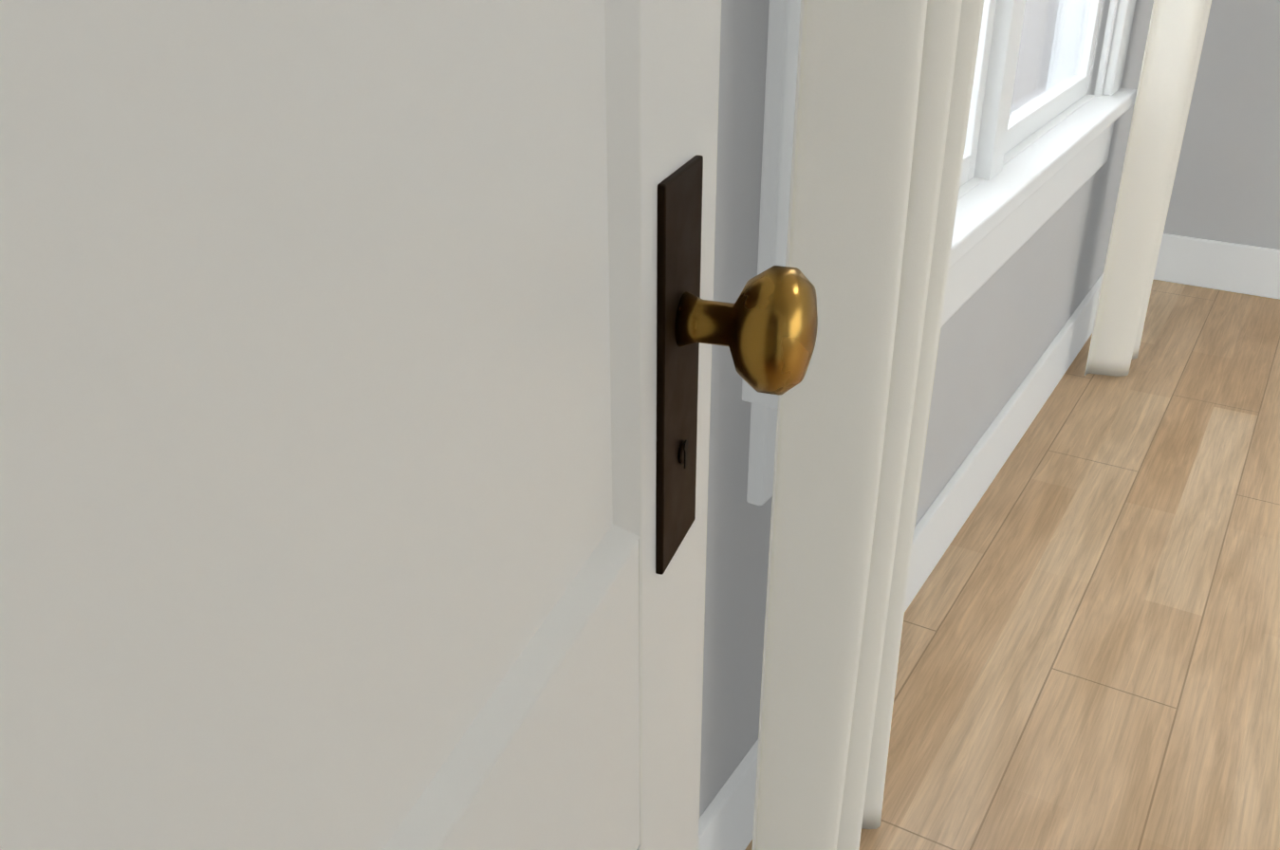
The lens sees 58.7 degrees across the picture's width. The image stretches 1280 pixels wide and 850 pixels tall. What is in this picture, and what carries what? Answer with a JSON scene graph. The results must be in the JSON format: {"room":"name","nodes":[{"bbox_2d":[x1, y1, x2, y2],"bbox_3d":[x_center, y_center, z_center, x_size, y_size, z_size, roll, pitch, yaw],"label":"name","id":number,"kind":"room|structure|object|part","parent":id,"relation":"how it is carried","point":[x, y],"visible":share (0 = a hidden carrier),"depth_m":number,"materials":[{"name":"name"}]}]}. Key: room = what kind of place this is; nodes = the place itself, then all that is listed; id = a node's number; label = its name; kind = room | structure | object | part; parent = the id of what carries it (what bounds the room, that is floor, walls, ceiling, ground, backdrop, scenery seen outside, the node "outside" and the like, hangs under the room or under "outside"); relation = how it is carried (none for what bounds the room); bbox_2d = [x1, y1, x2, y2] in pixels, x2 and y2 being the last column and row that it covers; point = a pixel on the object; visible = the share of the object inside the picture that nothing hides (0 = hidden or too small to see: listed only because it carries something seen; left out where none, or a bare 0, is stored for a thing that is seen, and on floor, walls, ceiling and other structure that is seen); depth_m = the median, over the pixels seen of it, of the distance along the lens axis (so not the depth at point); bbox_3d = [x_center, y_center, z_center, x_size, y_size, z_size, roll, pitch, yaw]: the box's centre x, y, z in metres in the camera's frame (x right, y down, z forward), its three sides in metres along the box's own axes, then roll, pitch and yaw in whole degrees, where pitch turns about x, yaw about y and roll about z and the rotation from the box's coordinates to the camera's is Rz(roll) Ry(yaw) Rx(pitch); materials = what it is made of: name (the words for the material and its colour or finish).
{"room":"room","nodes":[
{"label":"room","id":0,"kind":"room"},
{"bbox_2d":[699,0,1153,817],"bbox_3d":[0.440,-0.817,1.540,0.120,2.440,4.230,15,30,28],"label":"wall","id":1,"kind":"structure","parent":0,"point":[1005,324],"depth_m":1.38,"materials":[{"name":"grey paint"}]},
{"bbox_2d":[698,273,1103,849],"bbox_3d":[0.501,0.225,2.020,0.016,0.145,3.990,15,30,28],"label":"baseboard","id":2,"kind":"structure","parent":1,"relation":"attached to","point":[725,822],"depth_m":2.16,"materials":[{"name":"white paint"}]},
{"bbox_2d":[742,0,1137,505],"bbox_3d":[0.569,-1.001,1.626,0.175,1.621,1.896,15,30,28],"label":"window","id":3,"kind":"structure","parent":1,"relation":"in","point":[1011,209],"depth_m":1.87,"materials":[{"name":"white paint"}]},
{"bbox_2d":[751,0,1211,849],"bbox_3d":[0.686,-0.776,1.709,0.162,2.190,2.187,15,30,28],"label":"door frame","id":4,"kind":"structure","parent":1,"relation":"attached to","point":[882,97],"depth_m":1.15,"materials":[{"name":"white paint"}]},
{"bbox_3d":[1.212,-1.137,2.428,0.097,2.190,0.266,15,30,28],"label":"panel","id":5,"kind":"part","parent":4,"relation":"part of","materials":[{"name":"white wood"}]},
{"bbox_2d":[744,279,1279,849],"bbox_3d":[2.172,0.971,0.789,4.600,0.100,4.950,15,30,28],"label":"floor","id":6,"kind":"structure","parent":0,"point":[1088,658],"depth_m":1.94,"materials":[{"name":"brown wood"}]},
{"bbox_2d":[1163,0,1279,249],"bbox_3d":[3.421,-1.090,2.067,4.600,2.440,0.120,15,30,28],"label":"wall","id":7,"kind":"structure","parent":0,"point":[1226,186],"depth_m":3.28,"materials":[{"name":"grey paint"}]},
{"bbox_2d":[1153,233,1279,299],"bbox_3d":[3.389,-0.037,2.527,4.360,0.145,0.016,15,30,28],"label":"baseboard","id":8,"kind":"structure","parent":7,"relation":"attached to","point":[1226,267],"depth_m":3.42,"materials":[{"name":"white paint"}]},
{"bbox_3d":[1.288,0.484,-1.074,4.600,2.440,0.120,15,30,28],"label":"wall","id":9,"kind":"structure","parent":0,"visible":0},
{"bbox_2d":[0,0,817,849],"bbox_3d":[-0.105,0.044,0.248,0.165,2.030,0.772,9,28,17],"label":"door","id":10,"kind":"structure","parent":9,"relation":"in","point":[326,423],"depth_m":0.29,"materials":[{"name":"white paint"}]},
{"bbox_3d":[0.000,-0.052,0.535,0.165,0.058,0.058,9,28,17],"label":"knob","id":11,"kind":"part","parent":10,"relation":"part of","materials":[{"name":"gold metal"}]},
{"bbox_2d":[655,155,703,575],"bbox_3d":[0.019,-0.025,0.541,0.006,0.195,0.056,9,28,17],"label":"plate","id":12,"kind":"object","parent":10,"relation":"attached to","point":[679,215],"visible":0.58,"depth_m":0.48,"materials":[{"name":"brown metal"}]},
{"bbox_2d":[683,439,687,468],"bbox_3d":[0.000,0.011,0.567,0.048,0.015,0.006,9,28,17],"label":"keyhole","id":13,"kind":"object","parent":12,"relation":"attached to","point":[685,447],"visible":0.48,"depth_m":0.56,"materials":[{"name":"black metal"}]}
]}

